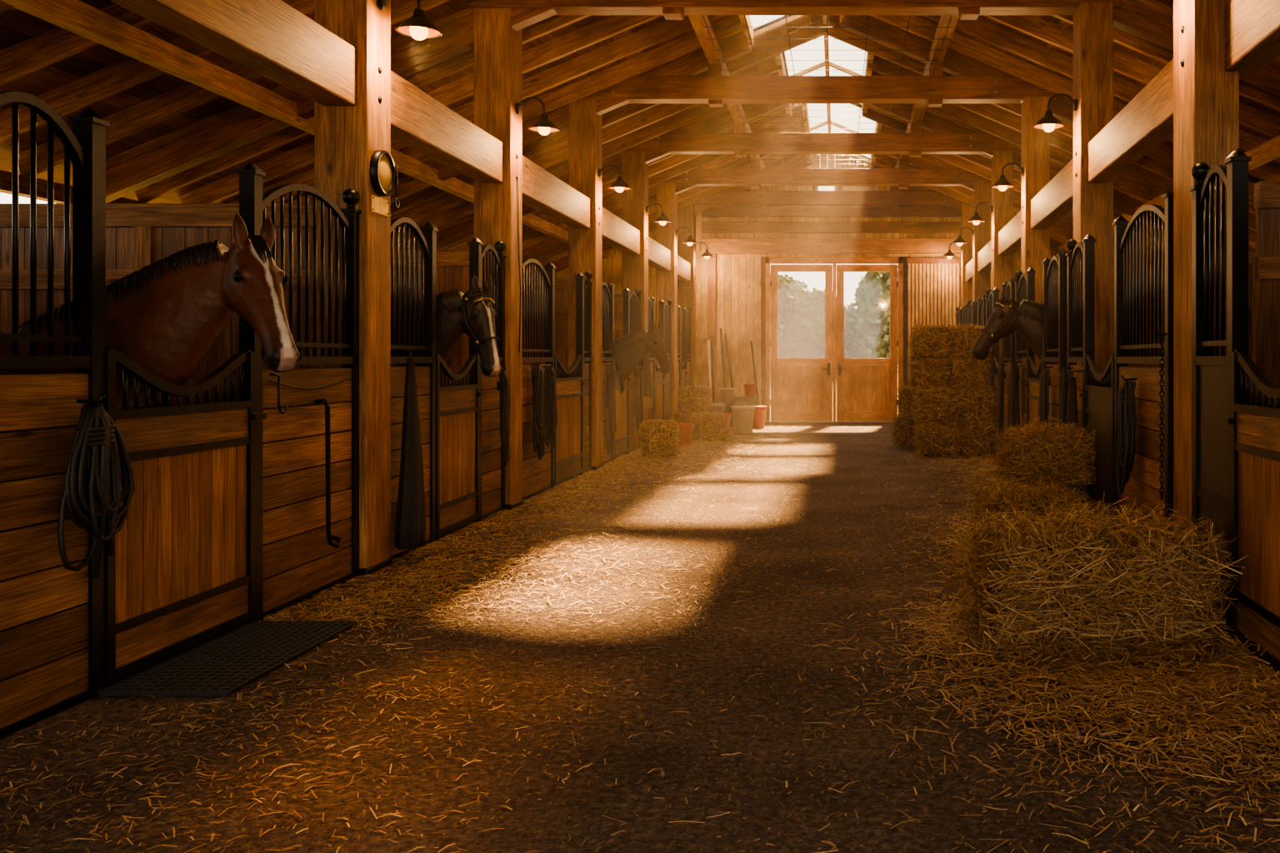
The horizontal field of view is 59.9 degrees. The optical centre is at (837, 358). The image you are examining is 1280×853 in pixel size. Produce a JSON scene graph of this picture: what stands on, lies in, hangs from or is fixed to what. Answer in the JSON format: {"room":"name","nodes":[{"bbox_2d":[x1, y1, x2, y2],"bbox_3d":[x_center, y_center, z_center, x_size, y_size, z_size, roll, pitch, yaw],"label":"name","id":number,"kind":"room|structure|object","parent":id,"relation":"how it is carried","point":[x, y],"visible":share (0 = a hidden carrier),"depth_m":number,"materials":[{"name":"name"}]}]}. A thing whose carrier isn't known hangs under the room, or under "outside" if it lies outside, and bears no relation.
{"room":"farm building","nodes":[
{"label":"farm building","id":0,"kind":"room"},
{"bbox_2d":[0,170,147,203],"bbox_3d":[-6.500,-0.075,9.400,0.120,2.750,25.200,0,0,0],"label":"wall","id":1,"kind":"structure","parent":0,"point":[5,177],"depth_m":8.74,"materials":[{"name":"brown wood"}]},
{"bbox_2d":[0,422,1279,852],"bbox_3d":[-0.150,1.300,9.450,12.900,0.001,25.300,0,0,0],"label":"floor","id":2,"kind":"structure","parent":0,"point":[534,817],"depth_m":3.94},
{"bbox_2d":[0,213,302,481],"bbox_3d":[-3.567,0.333,4.800,2.544,1.933,0.558,0,0,0],"label":"horse","id":3,"kind":"object","parent":2,"relation":"on","point":[166,315],"visible":0.57,"depth_m":4.70},
{"bbox_2d":[0,203,314,442],"bbox_3d":[-4.785,0.170,6.625,3.290,2.220,0.090,0,0,0],"label":"wall","id":4,"kind":"structure","parent":2,"relation":"on","point":[138,236],"depth_m":6.61,"materials":[{"name":"brown wood"}]},
{"bbox_2d":[0,91,361,739],"bbox_3d":[-2.872,0.148,4.974,0.124,2.303,2.968,0,0,0],"label":"stall","id":5,"kind":"object","parent":2,"relation":"on","point":[223,530],"visible":0.91,"depth_m":4.51,"materials":[{"name":"brown wood"}]},
{"bbox_2d":[57,393,134,578],"bbox_3d":[-2.783,0.474,4.059,0.115,0.684,0.387,0,0,0],"label":"lead rope","id":6,"kind":"object","parent":5,"relation":"hanging from","point":[96,429],"visible":1,"depth_m":4.02,"materials":[{"name":"fabric"}]},
{"bbox_2d":[314,398,342,548],"bbox_3d":[-2.821,0.640,6.015,0.078,0.844,0.196,0,0,0],"label":"door handle bar","id":7,"kind":"object","parent":5,"relation":"attached to","point":[327,431],"visible":1,"depth_m":5.95,"materials":[{"name":"black paint"}]},
{"bbox_2d":[96,620,356,696],"bbox_3d":[-2.590,1.288,4.710,0.514,0.020,1.116,0,0,0],"label":"rubber floor mat","id":8,"kind":"object","parent":2,"relation":"on","point":[221,666],"visible":1,"depth_m":4.57,"materials":[{"name":"rubber"}]},
{"bbox_2d":[314,0,392,576],"bbox_3d":[-2.958,-0.855,6.625,0.340,4.310,0.366,0,0,0],"label":"timber post","id":9,"kind":"object","parent":2,"relation":"on","point":[346,137],"visible":0.67,"depth_m":6.45,"materials":[{"name":"brown wood"}]},
{"bbox_2d":[369,150,395,196],"bbox_3d":[-2.777,-1.130,6.620,0.045,0.280,0.280,0,0,0],"label":"dial","id":10,"kind":"object","parent":9,"relation":"attached to","point":[382,167],"visible":1,"depth_m":6.59,"materials":[{"name":"black paint"}]},
{"bbox_2d":[376,0,442,40],"bbox_3d":[-2.618,-2.114,6.625,0.385,0.335,0.270,0,0,0],"label":"wall lamp","id":11,"kind":"object","parent":9,"relation":"attached to","point":[417,27],"visible":1,"depth_m":6.59,"materials":[{"name":"metal"}]},
{"bbox_2d":[390,70,503,183],"bbox_3d":[-2.960,-1.675,8.040,0.200,0.350,2.480,0,0,0],"label":"beam","id":12,"kind":"structure","parent":9,"relation":"attached to","point":[419,122],"depth_m":7.89,"materials":[{"name":"brown wood"}]},
{"bbox_2d":[394,250,469,386],"bbox_3d":[-4.785,0.170,9.455,3.290,2.220,0.090,0,0,0],"label":"wall","id":13,"kind":"structure","parent":2,"relation":"on","point":[452,266],"depth_m":9.43,"materials":[{"name":"brown wood"}]},
{"bbox_2d":[390,274,502,397],"bbox_3d":[-3.764,0.336,8.150,2.535,1.928,0.579,0,0,0],"label":"horse","id":14,"kind":"object","parent":2,"relation":"on","point":[472,313],"visible":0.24,"depth_m":8.05},
{"bbox_2d":[390,213,506,559],"bbox_3d":[-2.872,0.148,8.039,0.124,2.303,2.498,0,0,0],"label":"stall","id":15,"kind":"object","parent":2,"relation":"on","point":[463,461],"visible":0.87,"depth_m":7.82,"materials":[{"name":"brown wood"}]},
{"bbox_2d":[395,349,425,549],"bbox_3d":[-2.736,0.572,6.914,0.153,1.257,0.291,0,0,0],"label":"blanket","id":16,"kind":"object","parent":15,"relation":"hanging from","point":[410,524],"visible":1,"depth_m":6.88,"materials":[{"name":"fabric"}]},
{"bbox_2d":[496,366,509,465],"bbox_3d":[-2.793,0.482,8.993,0.114,0.819,0.154,0,0,0],"label":"lead rope","id":17,"kind":"object","parent":15,"relation":"attached to","point":[502,385],"visible":0.98,"depth_m":8.97,"materials":[{"name":"fabric"}]},
{"bbox_2d":[473,8,523,509],"bbox_3d":[-2.958,-0.855,9.455,0.340,4.310,0.366,0,0,0],"label":"timber post","id":18,"kind":"object","parent":2,"relation":"on","point":[497,47],"visible":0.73,"depth_m":9.28,"materials":[{"name":"brown wood"}]},
{"bbox_2d":[515,96,559,134],"bbox_3d":[-2.618,-2.114,9.455,0.385,0.335,0.270,0,0,0],"label":"wall lamp","id":19,"kind":"object","parent":18,"relation":"attached to","point":[543,126],"visible":1,"depth_m":9.43,"materials":[{"name":"metal"}]},
{"bbox_2d":[522,155,589,228],"bbox_3d":[-2.960,-1.675,11.090,0.200,0.350,2.920,0,0,0],"label":"beam","id":20,"kind":"structure","parent":18,"relation":"attached to","point":[542,192],"depth_m":10.96,"materials":[{"name":"brown wood"}]},
{"bbox_2d":[522,278,568,404],"bbox_3d":[-4.785,0.170,12.725,3.290,2.220,0.090,0,0,0],"label":"wall","id":21,"kind":"structure","parent":2,"relation":"on","point":[561,284],"depth_m":12.70,"materials":[{"name":"brown wood"}]},
{"bbox_2d":[522,259,592,500],"bbox_3d":[-2.872,0.148,11.089,0.124,2.303,2.938,0,0,0],"label":"stall","id":22,"kind":"object","parent":2,"relation":"on","point":[571,457],"visible":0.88,"depth_m":11.04,"materials":[{"name":"brown wood"}]},
{"bbox_2d":[530,361,544,459],"bbox_3d":[-2.792,0.491,10.041,0.117,0.917,0.263,0,0,0],"label":"lead rope","id":23,"kind":"object","parent":22,"relation":"hanging from","point":[538,436],"visible":1,"depth_m":10.02,"materials":[{"name":"fabric"}]},
{"bbox_2d":[543,364,557,447],"bbox_3d":[-2.792,0.462,10.520,0.116,0.820,0.289,0,0,0],"label":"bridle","id":24,"kind":"object","parent":22,"relation":"attached to","point":[549,384],"visible":1,"depth_m":10.46,"materials":[{"name":"leather"}]},
{"bbox_2d":[568,99,603,470],"bbox_3d":[-2.958,-0.855,12.725,0.340,4.310,0.366,0,0,0],"label":"timber post","id":25,"kind":"object","parent":2,"relation":"on","point":[585,126],"visible":0.68,"depth_m":12.55,"materials":[{"name":"brown wood"}]},
{"bbox_2d":[602,206,639,254],"bbox_3d":[-2.960,-1.675,14.300,0.200,0.350,2.800,0,0,0],"label":"beam","id":26,"kind":"structure","parent":25,"relation":"attached to","point":[618,234],"depth_m":14.33,"materials":[{"name":"brown wood"}]},
{"bbox_2d":[614,294,622,339],"bbox_3d":[-4.785,0.170,15.875,3.290,2.220,0.090,0,0,0],"label":"wall","id":27,"kind":"structure","parent":2,"relation":"on","point":[617,297],"depth_m":15.85,"materials":[{"name":"brown wood"}]},
{"bbox_2d":[602,281,641,464],"bbox_3d":[-2.872,0.148,14.299,0.124,2.303,2.818,0,0,0],"label":"stall","id":28,"kind":"object","parent":2,"relation":"on","point":[626,435],"visible":0.61,"depth_m":14.18,"materials":[{"name":"brown wood"}]},
{"bbox_2d":[605,362,615,457],"bbox_3d":[-2.791,0.634,13.295,0.120,1.164,0.244,0,0,0],"label":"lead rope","id":29,"kind":"object","parent":28,"relation":"hanging from","point":[611,372],"visible":1,"depth_m":13.24,"materials":[{"name":"fabric"}]},
{"bbox_2d":[635,362,643,438],"bbox_3d":[-2.790,0.588,15.199,0.124,1.072,0.197,0,0,26],"label":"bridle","id":30,"kind":"object","parent":28,"relation":"attached to","point":[638,373],"visible":0.91,"depth_m":15.16,"materials":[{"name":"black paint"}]},
{"bbox_2d":[641,352,651,396],"bbox_3d":[-2.749,0.146,15.549,0.159,0.807,0.283,0,0,-16],"label":"blanket","id":31,"kind":"object","parent":28,"relation":"hanging from","point":[646,360],"visible":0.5,"depth_m":15.47,"materials":[{"name":"fabric"}]},
{"bbox_2d":[622,150,648,422],"bbox_3d":[-2.958,-0.855,15.875,0.340,4.310,0.366,0,0,0],"label":"timber post","id":32,"kind":"object","parent":2,"relation":"on","point":[635,171],"visible":0.54,"depth_m":15.70,"materials":[{"name":"brown wood"}]},
{"bbox_2d":[648,236,670,270],"bbox_3d":[-2.960,-1.675,17.325,0.200,0.350,2.550,0,0,0],"label":"beam","id":33,"kind":"structure","parent":32,"relation":"attached to","point":[659,257],"depth_m":17.49,"materials":[{"name":"brown wood"}]},
{"bbox_2d":[602,321,671,394],"bbox_3d":[-3.365,0.409,14.280,2.382,1.781,0.532,0,0,0],"label":"horse","id":34,"kind":"object","parent":2,"relation":"on","point":[630,349],"visible":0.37,"depth_m":14.19},
{"bbox_2d":[0,422,1279,852],"bbox_3d":[-0.306,1.248,11.597,5.253,0.100,20.268,0,0,0],"label":"straw","id":35,"kind":"object","parent":2,"relation":"on","point":[1197,655],"visible":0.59,"depth_m":4.30,"materials":[{"name":"plant"}]},
{"bbox_2d":[965,473,1089,540],"bbox_3d":[1.299,1.054,7.591,0.851,0.491,0.770,0,0,-13],"label":"hay bale","id":36,"kind":"object","parent":35,"relation":"on","point":[1018,497],"visible":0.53,"depth_m":7.41},
{"bbox_2d":[635,418,680,457],"bbox_3d":[-2.365,1.046,14.335,0.612,0.508,0.666,0,0,-6],"label":"hay bale","id":37,"kind":"object","parent":2,"relation":"on","point":[659,438],"visible":1,"depth_m":14.10},
{"bbox_2d":[648,295,672,421],"bbox_3d":[-2.872,0.148,17.324,0.124,2.303,2.568,0,0,0],"label":"stall","id":38,"kind":"object","parent":2,"relation":"on","point":[660,401],"visible":0.55,"depth_m":17.67,"materials":[{"name":"brown wood"}]},
{"bbox_2d":[655,183,677,420],"bbox_3d":[-2.958,-0.855,18.775,0.340,4.310,0.366,0,0,0],"label":"timber post","id":39,"kind":"object","parent":2,"relation":"on","point":[666,281],"visible":0.48,"depth_m":18.60,"materials":[{"name":"brown wood"}]},
{"bbox_2d":[677,305,691,408],"bbox_3d":[-2.872,0.148,20.024,0.124,2.303,2.168,0,0,0],"label":"stall","id":40,"kind":"object","parent":2,"relation":"on","point":[684,367],"visible":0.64,"depth_m":20.35,"materials":[{"name":"brown wood"}]},
{"bbox_2d":[677,204,695,386],"bbox_3d":[-2.958,-0.855,21.275,0.340,4.310,0.366,0,0,0],"label":"timber post","id":41,"kind":"object","parent":2,"relation":"on","point":[686,215],"visible":0.49,"depth_m":21.10,"materials":[{"name":"brown wood"}]},
{"bbox_2d":[670,410,709,423],"bbox_3d":[-2.393,1.055,17.742,0.662,0.490,0.678,0,0,6],"label":"hay bale","id":42,"kind":"object","parent":2,"relation":"on","point":[681,417],"visible":0.32,"depth_m":17.51},
{"bbox_2d":[675,384,713,412],"bbox_3d":[-2.358,0.644,17.790,0.642,0.472,0.643,0,0,-5],"label":"hay bale","id":43,"kind":"object","parent":42,"relation":"on","point":[692,399],"visible":0.98,"depth_m":17.56},
{"bbox_2d":[688,410,729,442],"bbox_3d":[-2.016,1.060,17.000,0.668,0.481,0.653,0,0,-6],"label":"hay bale","id":44,"kind":"object","parent":2,"relation":"on","point":[711,427],"visible":0.92,"depth_m":16.76},
{"bbox_2d":[730,405,755,434],"bbox_3d":[-1.620,1.060,18.600,0.432,0.480,0.432,0,0,0],"label":"bucket","id":45,"kind":"object","parent":2,"relation":"on","point":[742,416],"visible":1,"depth_m":18.45,"materials":[{"name":"white plastic"}]},
{"bbox_2d":[890,415,917,448],"bbox_3d":[1.117,1.036,15.896,0.710,0.527,0.768,0,0,-2],"label":"hay bale","id":46,"kind":"object","parent":2,"relation":"on","point":[903,429],"visible":0.43,"depth_m":15.62},
{"bbox_2d":[895,384,931,418],"bbox_3d":[1.173,0.612,15.844,0.689,0.506,0.789,0,0,-4],"label":"hay bale","id":47,"kind":"object","parent":46,"relation":"on","point":[905,401],"visible":0.38,"depth_m":15.57},
{"bbox_2d":[910,417,964,457],"bbox_3d":[1.323,1.040,14.502,0.723,0.519,0.783,0,0,-2],"label":"hay bale","id":48,"kind":"object","parent":2,"relation":"on","point":[935,438],"visible":0.96,"depth_m":14.21},
{"bbox_2d":[909,385,962,423],"bbox_3d":[1.351,0.618,14.753,0.688,0.493,0.786,0,0,-5],"label":"hay bale","id":49,"kind":"object","parent":48,"relation":"on","point":[929,405],"visible":0.98,"depth_m":14.46},
{"bbox_2d":[960,204,972,307],"bbox_3d":[2.581,-0.855,21.275,0.307,4.310,0.366,0,0,0],"label":"timber post","id":50,"kind":"object","parent":2,"relation":"on","point":[967,213],"visible":0.38,"depth_m":21.10,"materials":[{"name":"brown wood"}]},
{"bbox_2d":[954,418,998,457],"bbox_3d":[1.860,1.041,14.563,0.705,0.519,0.786,0,0,-1],"label":"hay bale","id":51,"kind":"object","parent":2,"relation":"on","point":[977,438],"visible":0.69,"depth_m":14.26},
{"bbox_2d":[953,385,995,422],"bbox_3d":[1.865,0.607,14.812,0.731,0.516,0.810,0,0,2],"label":"hay bale","id":52,"kind":"object","parent":51,"relation":"on","point":[977,404],"visible":0.87,"depth_m":14.50},
{"bbox_2d":[967,293,987,327],"bbox_3d":[2.226,0.148,17.324,0.125,2.303,2.670,0,0,2],"label":"stall","id":53,"kind":"object","parent":2,"relation":"on","point":[972,309],"visible":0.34,"depth_m":16.83,"materials":[{"name":"black metal"}]},
{"bbox_2d":[972,183,990,324],"bbox_3d":[2.502,-0.855,18.825,0.307,4.310,0.366,0,0,0],"label":"timber post","id":54,"kind":"object","parent":2,"relation":"on","point":[982,192],"visible":0.44,"depth_m":18.65,"materials":[{"name":"brown wood"}]},
{"bbox_2d":[985,276,1016,456],"bbox_3d":[2.127,0.148,14.224,0.125,2.303,2.870,0,0,2],"label":"stall","id":55,"kind":"object","parent":2,"relation":"on","point":[1008,342],"visible":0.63,"depth_m":13.65,"materials":[{"name":"brown wood"}]},
{"bbox_2d":[997,362,1007,434],"bbox_3d":[1.981,0.494,13.193,0.132,0.885,0.168,0,0,44],"label":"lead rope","id":56,"kind":"object","parent":55,"relation":"hanging from","point":[1001,374],"visible":1,"depth_m":13.16,"materials":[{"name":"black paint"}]},
{"bbox_2d":[991,150,1013,364],"bbox_3d":[2.406,-0.855,15.825,0.307,4.310,0.366,0,0,0],"label":"timber post","id":57,"kind":"object","parent":2,"relation":"on","point":[1002,202],"visible":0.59,"depth_m":15.65,"materials":[{"name":"brown wood"}]},
{"bbox_2d":[978,240,991,272],"bbox_3d":[2.464,-1.650,17.325,0.180,0.340,2.656,0,0,2],"label":"beam","id":58,"kind":"structure","parent":57,"relation":"attached to","point":[985,254],"depth_m":17.54,"materials":[{"name":"brown wood"}]},
{"bbox_2d":[998,210,1021,255],"bbox_3d":[2.365,-1.650,14.225,0.180,0.340,2.856,0,0,2],"label":"beam","id":59,"kind":"structure","parent":57,"relation":"attached to","point":[1010,237],"depth_m":14.35,"materials":[{"name":"brown wood"}]},
{"bbox_2d":[970,286,1058,364],"bbox_3d":[2.746,0.288,10.950,2.805,2.024,0.602,0,0,0],"label":"horse","id":60,"kind":"object","parent":2,"relation":"on","point":[1007,316],"visible":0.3,"depth_m":10.85},
{"bbox_2d":[1021,96,1049,369],"bbox_3d":[2.304,-0.855,12.625,0.307,4.310,0.366,0,0,0],"label":"timber post","id":61,"kind":"object","parent":2,"relation":"on","point":[1035,142],"visible":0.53,"depth_m":12.45,"materials":[{"name":"brown wood"}]},
{"bbox_2d":[1014,248,1067,431],"bbox_3d":[2.023,0.148,10.974,0.125,2.303,2.970,0,0,2],"label":"stall","id":62,"kind":"object","parent":2,"relation":"on","point":[1054,270],"visible":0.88,"depth_m":10.35,"materials":[{"name":"brown wood"}]},
{"bbox_2d":[1006,357,1021,431],"bbox_3d":[1.937,0.587,11.886,0.168,1.187,0.313,0,0,0],"label":"blanket","id":63,"kind":"object","parent":62,"relation":"hanging from","point":[1013,411],"visible":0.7,"depth_m":11.84,"materials":[{"name":"fabric"}]},
{"bbox_2d":[1040,364,1052,430],"bbox_3d":[1.909,0.367,9.899,0.117,0.631,0.203,0,0,0],"label":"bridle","id":64,"kind":"object","parent":62,"relation":"hanging from","point":[1045,379],"visible":0.9,"depth_m":9.86,"materials":[{"name":"leather"}]},
{"bbox_2d":[1004,477,1090,524],"bbox_3d":[1.604,1.068,8.353,0.694,0.464,0.664,0,0,6],"label":"straw","id":65,"kind":"object","parent":2,"relation":"on","point":[1079,487],"visible":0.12,"depth_m":8.11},
{"bbox_2d":[988,416,1096,485],"bbox_3d":[1.603,0.687,8.246,0.904,0.506,0.772,0,0,-6],"label":"hay bale","id":66,"kind":"object","parent":65,"relation":"on","point":[1030,452],"visible":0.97,"depth_m":8.02},
{"bbox_2d":[1073,2,1113,374],"bbox_3d":[2.198,-0.855,9.325,0.307,4.310,0.366,0,0,0],"label":"timber post","id":67,"kind":"object","parent":2,"relation":"on","point":[1092,22],"visible":0.56,"depth_m":9.15,"materials":[{"name":"brown wood"}]},
{"bbox_2d":[1030,158,1073,229],"bbox_3d":[2.261,-1.650,10.975,0.180,0.340,2.956,0,0,2],"label":"beam","id":68,"kind":"structure","parent":67,"relation":"attached to","point":[1054,201],"depth_m":10.96,"materials":[{"name":"brown wood"}]},
{"bbox_2d":[1033,93,1077,132],"bbox_3d":[1.877,-2.114,9.325,0.387,0.335,0.270,0,0,0],"label":"wall lamp","id":69,"kind":"object","parent":67,"relation":"attached to","point":[1048,122],"visible":1,"depth_m":9.29,"materials":[{"name":"metal"}]},
{"bbox_2d":[939,487,1251,663],"bbox_3d":[1.151,0.970,5.018,1.356,0.660,1.005,0,0,-7],"label":"hay bale","id":70,"kind":"object","parent":2,"relation":"on","point":[1097,580],"visible":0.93,"depth_m":4.73},
{"bbox_2d":[1065,185,1173,531],"bbox_3d":[1.915,0.148,7.584,0.125,2.303,3.150,0,0,2],"label":"stall","id":71,"kind":"object","parent":2,"relation":"on","point":[1097,392],"visible":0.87,"depth_m":6.93,"materials":[{"name":"brown wood"}]},
{"bbox_2d":[1059,365,1073,432],"bbox_3d":[1.878,0.478,8.896,0.115,0.852,0.169,0,0,0],"label":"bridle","id":72,"kind":"object","parent":71,"relation":"hanging from","point":[1063,382],"visible":0.63,"depth_m":8.87,"materials":[{"name":"leather"}]},
{"bbox_2d":[1065,370,1082,433],"bbox_3d":[1.861,0.622,8.532,0.147,1.057,0.262,0,0,0],"label":"blanket","id":73,"kind":"object","parent":71,"relation":"hanging from","point":[1072,408],"visible":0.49,"depth_m":8.51,"materials":[{"name":"fabric"}]},
{"bbox_2d":[1115,375,1137,494],"bbox_3d":[1.809,0.478,6.748,0.115,0.753,0.301,0,0,0],"label":"lead rope","id":74,"kind":"object","parent":71,"relation":"hanging from","point":[1126,393],"visible":1,"depth_m":6.70,"materials":[{"name":"fabric"}]},
{"bbox_2d":[1159,329,1166,499],"bbox_3d":[1.827,0.316,6.060,0.057,0.956,0.031,0,0,0],"label":"hanging chain","id":75,"kind":"object","parent":71,"relation":"hanging from","point":[1162,386],"visible":1,"depth_m":6.06,"materials":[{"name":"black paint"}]},
{"bbox_2d":[1113,248,1255,404],"bbox_3d":[4.244,0.170,9.325,3.774,2.220,0.090,0,0,0],"label":"wall","id":76,"kind":"structure","parent":2,"relation":"on","point":[1252,252],"depth_m":9.31,"materials":[{"name":"brown wood"}]},
{"bbox_2d":[1173,0,1239,539],"bbox_3d":[1.968,-0.855,5.800,0.264,4.310,0.416,0,0,0],"label":"timber post","id":77,"kind":"object","parent":2,"relation":"on","point":[1206,96],"visible":0.44,"depth_m":5.70,"materials":[{"name":"brown wood"}]},
{"bbox_2d":[1088,58,1173,182],"bbox_3d":[2.152,-1.650,7.575,0.180,0.340,3.157,0,0,2],"label":"beam","id":78,"kind":"structure","parent":77,"relation":"attached to","point":[1146,122],"depth_m":7.59,"materials":[{"name":"brown wood"}]},
{"bbox_2d":[1225,0,1279,71],"bbox_3d":[2.048,-1.650,4.300,0.180,0.340,2.606,0,0,2],"label":"beam","id":79,"kind":"structure","parent":77,"relation":"attached to","point":[1252,27],"depth_m":5.28,"materials":[{"name":"brown wood"}]},
{"bbox_2d":[1189,148,1279,674],"bbox_3d":[1.809,0.148,4.289,0.125,2.303,2.600,0,0,2],"label":"stall","id":80,"kind":"object","parent":2,"relation":"on","point":[1236,442],"visible":0.98,"depth_m":4.94,"materials":[{"name":"brown wood"}]},
{"bbox_2d":[1254,181,1279,407],"bbox_3d":[4.188,0.170,5.800,3.887,2.220,0.090,0,0,0],"label":"wall","id":81,"kind":"structure","parent":2,"relation":"on","point":[1267,194],"depth_m":5.78,"materials":[{"name":"brown wood"}]},
{"bbox_3d":[1.569,1.048,15.348,0.706,0.505,0.794,0,0,4],"label":"hay bale","id":82,"kind":"object","parent":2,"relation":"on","visible":0},
{"bbox_3d":[1.604,0.609,15.371,0.700,0.512,0.814,0,0,2],"label":"hay bale","id":83,"kind":"object","parent":82,"relation":"on","visible":0},
{"bbox_2d":[905,354,954,389],"bbox_3d":[1.300,0.175,15.256,0.746,0.510,0.790,0,0,4],"label":"hay bale","id":84,"kind":"object","parent":83,"relation":"on","point":[925,372],"visible":0.91,"depth_m":14.96},
{"bbox_2d":[907,320,954,358],"bbox_3d":[1.347,-0.270,15.297,0.742,0.529,0.766,0,0,-3],"label":"hay bale","id":85,"kind":"object","parent":84,"relation":"on","point":[928,342],"visible":0.97,"depth_m":15.01},
{"bbox_2d":[947,355,992,389],"bbox_3d":[1.825,0.178,15.197,0.730,0.505,0.801,0,0,-1],"label":"hay bale","id":86,"kind":"object","parent":83,"relation":"on","point":[971,372],"visible":0.78,"depth_m":14.89},
{"bbox_2d":[947,320,992,358],"bbox_3d":[1.875,-0.264,15.243,0.713,0.519,0.787,0,0,-1],"label":"hay bale","id":87,"kind":"object","parent":86,"relation":"on","point":[965,337],"visible":0.51,"depth_m":14.96},
{"bbox_2d":[0,0,1279,274],"bbox_3d":[-0.149,-2.881,9.500,12.762,2.873,24.995,0,0,0],"label":"roof","id":88,"kind":"structure","parent":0,"point":[1148,178],"depth_m":11.49,"materials":[{"name":"wood"}]},
{"bbox_2d":[701,15,952,168],"bbox_3d":[-0.100,-3.303,14.200,2.500,0.043,9.200,0,0,0],"label":"roof beams","id":89,"kind":"structure","parent":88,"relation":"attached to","point":[827,50],"depth_m":11.60,"materials":[{"name":"brown wood"}]},
{"bbox_2d":[0,0,1279,217],"bbox_3d":[-0.150,-2.886,9.500,13.652,2.926,25.400,0,0,0],"label":"ceiling","id":90,"kind":"structure","parent":0,"point":[17,26],"depth_m":9.20,"materials":[{"name":"brown wood"}]},
{"bbox_2d":[0,0,1279,258],"bbox_3d":[-0.150,-2.798,10.400,9.240,1.538,23.200,0,0,0],"label":"wooden beams","id":91,"kind":"structure","parent":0,"point":[77,17],"depth_m":8.61,"materials":[{"name":"wood"}]},
{"bbox_2d":[105,0,1279,203],"bbox_3d":[-0.150,-2.705,9.354,12.778,2.778,0.262,0,0,0],"label":"roof truss","id":92,"kind":"object","parent":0,"point":[238,130],"depth_m":9.29,"materials":[{"name":"wood"}]},
{"bbox_2d":[524,155,1062,278],"bbox_3d":[-0.150,-2.667,21.239,12.778,2.703,0.262,0,0,0],"label":"roof truss","id":93,"kind":"object","parent":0,"point":[736,195],"depth_m":21.13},
{"bbox_2d":[542,154,1051,405],"bbox_3d":[-0.150,-1.470,22.040,12.700,5.540,0.080,0,0,0],"label":"wall","id":94,"kind":"structure","parent":0,"point":[741,278],"depth_m":22.00,"materials":[{"name":"brown wood"}]},
{"bbox_2d":[770,265,832,421],"bbox_3d":[-0.740,-0.310,21.984,1.280,3.180,0.152,0,0,0],"label":"door","id":95,"kind":"structure","parent":94,"relation":"in","point":[802,388],"depth_m":21.98,"materials":[{"name":"brown wood"}]},
{"bbox_2d":[700,206,960,403],"bbox_3d":[-0.125,-0.880,21.918,5.250,4.360,0.155,0,0,0],"label":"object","id":96,"kind":"structure","parent":94,"relation":"attached to","point":[715,246],"depth_m":21.87,"materials":[{"name":"brown wood"}]},
{"bbox_2d":[765,256,903,422],"bbox_3d":[-0.065,-0.380,22.020,2.790,3.360,0.160,0,0,0],"label":"trim","id":97,"kind":"structure","parent":94,"relation":"attached to","point":[834,261],"depth_m":21.95,"materials":[{"name":"brown wood"}]},
{"bbox_2d":[836,265,898,421],"bbox_3d":[0.610,-0.310,21.984,1.260,3.180,0.151,0,0,0],"label":"door","id":98,"kind":"structure","parent":94,"relation":"in","point":[867,388],"depth_m":21.98,"materials":[{"name":"brown wood"}]},
{"bbox_2d":[906,258,960,384],"bbox_3d":[1.950,-0.350,21.785,1.100,3.300,0.090,0,0,0],"label":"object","id":99,"kind":"structure","parent":94,"relation":"in","point":[934,284],"depth_m":21.75,"materials":[{"name":"brown wood"}]},
{"bbox_2d":[399,103,1251,249],"bbox_3d":[-0.150,-2.625,15.814,12.778,2.619,0.262,0,0,0],"label":"roof truss","id":100,"kind":"object","parent":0,"point":[707,137],"depth_m":15.70,"materials":[{"name":"wood"}]},
{"bbox_2d":[522,130,1129,259],"bbox_3d":[-0.150,-2.667,18.764,12.778,2.703,0.262,0,0,0],"label":"roof truss","id":101,"kind":"object","parent":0,"point":[731,173],"depth_m":18.66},
{"bbox_2d":[390,15,1264,203],"bbox_3d":[-0.150,-2.700,12.639,12.778,2.770,0.262,0,0,0],"label":"roof truss","id":102,"kind":"object","parent":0,"point":[675,81],"depth_m":12.53,"materials":[{"name":"wood"}]},
{"label":"outside","id":103,"kind":"structure","parent":0,"visible":0},
{"bbox_2d":[770,384,770,420],"bbox_3d":[0.000,1.340,50.000,180.000,0.001,220.000,0,0,0],"label":"ground","id":104,"kind":"structure","parent":103,"point":[770,384],"depth_m":35.19,"materials":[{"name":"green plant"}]},
{"bbox_2d":[770,273,845,384],"bbox_3d":[-2.222,-1.444,53.884,5.208,5.584,5.546,0,0,-5],"label":"tree","id":105,"kind":"object","parent":104,"relation":"on","point":[802,316],"visible":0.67,"depth_m":52.49,"materials":[{"name":"green plant"}]},
{"bbox_2d":[815,302,868,358],"bbox_3d":[0.877,-1.011,59.901,5.789,4.723,5.469,0,0,0],"label":"tree","id":106,"kind":"object","parent":104,"relation":"on","point":[852,332],"visible":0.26,"depth_m":58.00,"materials":[{"name":"green plant"}]},
{"bbox_2d":[854,264,894,358],"bbox_3d":[3.070,-1.541,51.931,4.338,5.778,6.164,0,0,41],"label":"tree","id":107,"kind":"object","parent":104,"relation":"on","point":[873,298],"visible":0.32,"depth_m":50.04,"materials":[{"name":"green plant"}]},
{"bbox_3d":[-2.958,-0.855,3.325,0.340,4.310,0.366,0,0,0],"label":"timber post","id":108,"kind":"object","parent":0,"visible":0},
{"bbox_2d":[110,0,356,105],"bbox_3d":[-2.960,-1.675,4.975,0.200,0.350,2.950,0,0,0],"label":"beam","id":109,"kind":"structure","parent":108,"relation":"attached to","point":[272,39],"depth_m":5.51,"materials":[{"name":"brown wood"}]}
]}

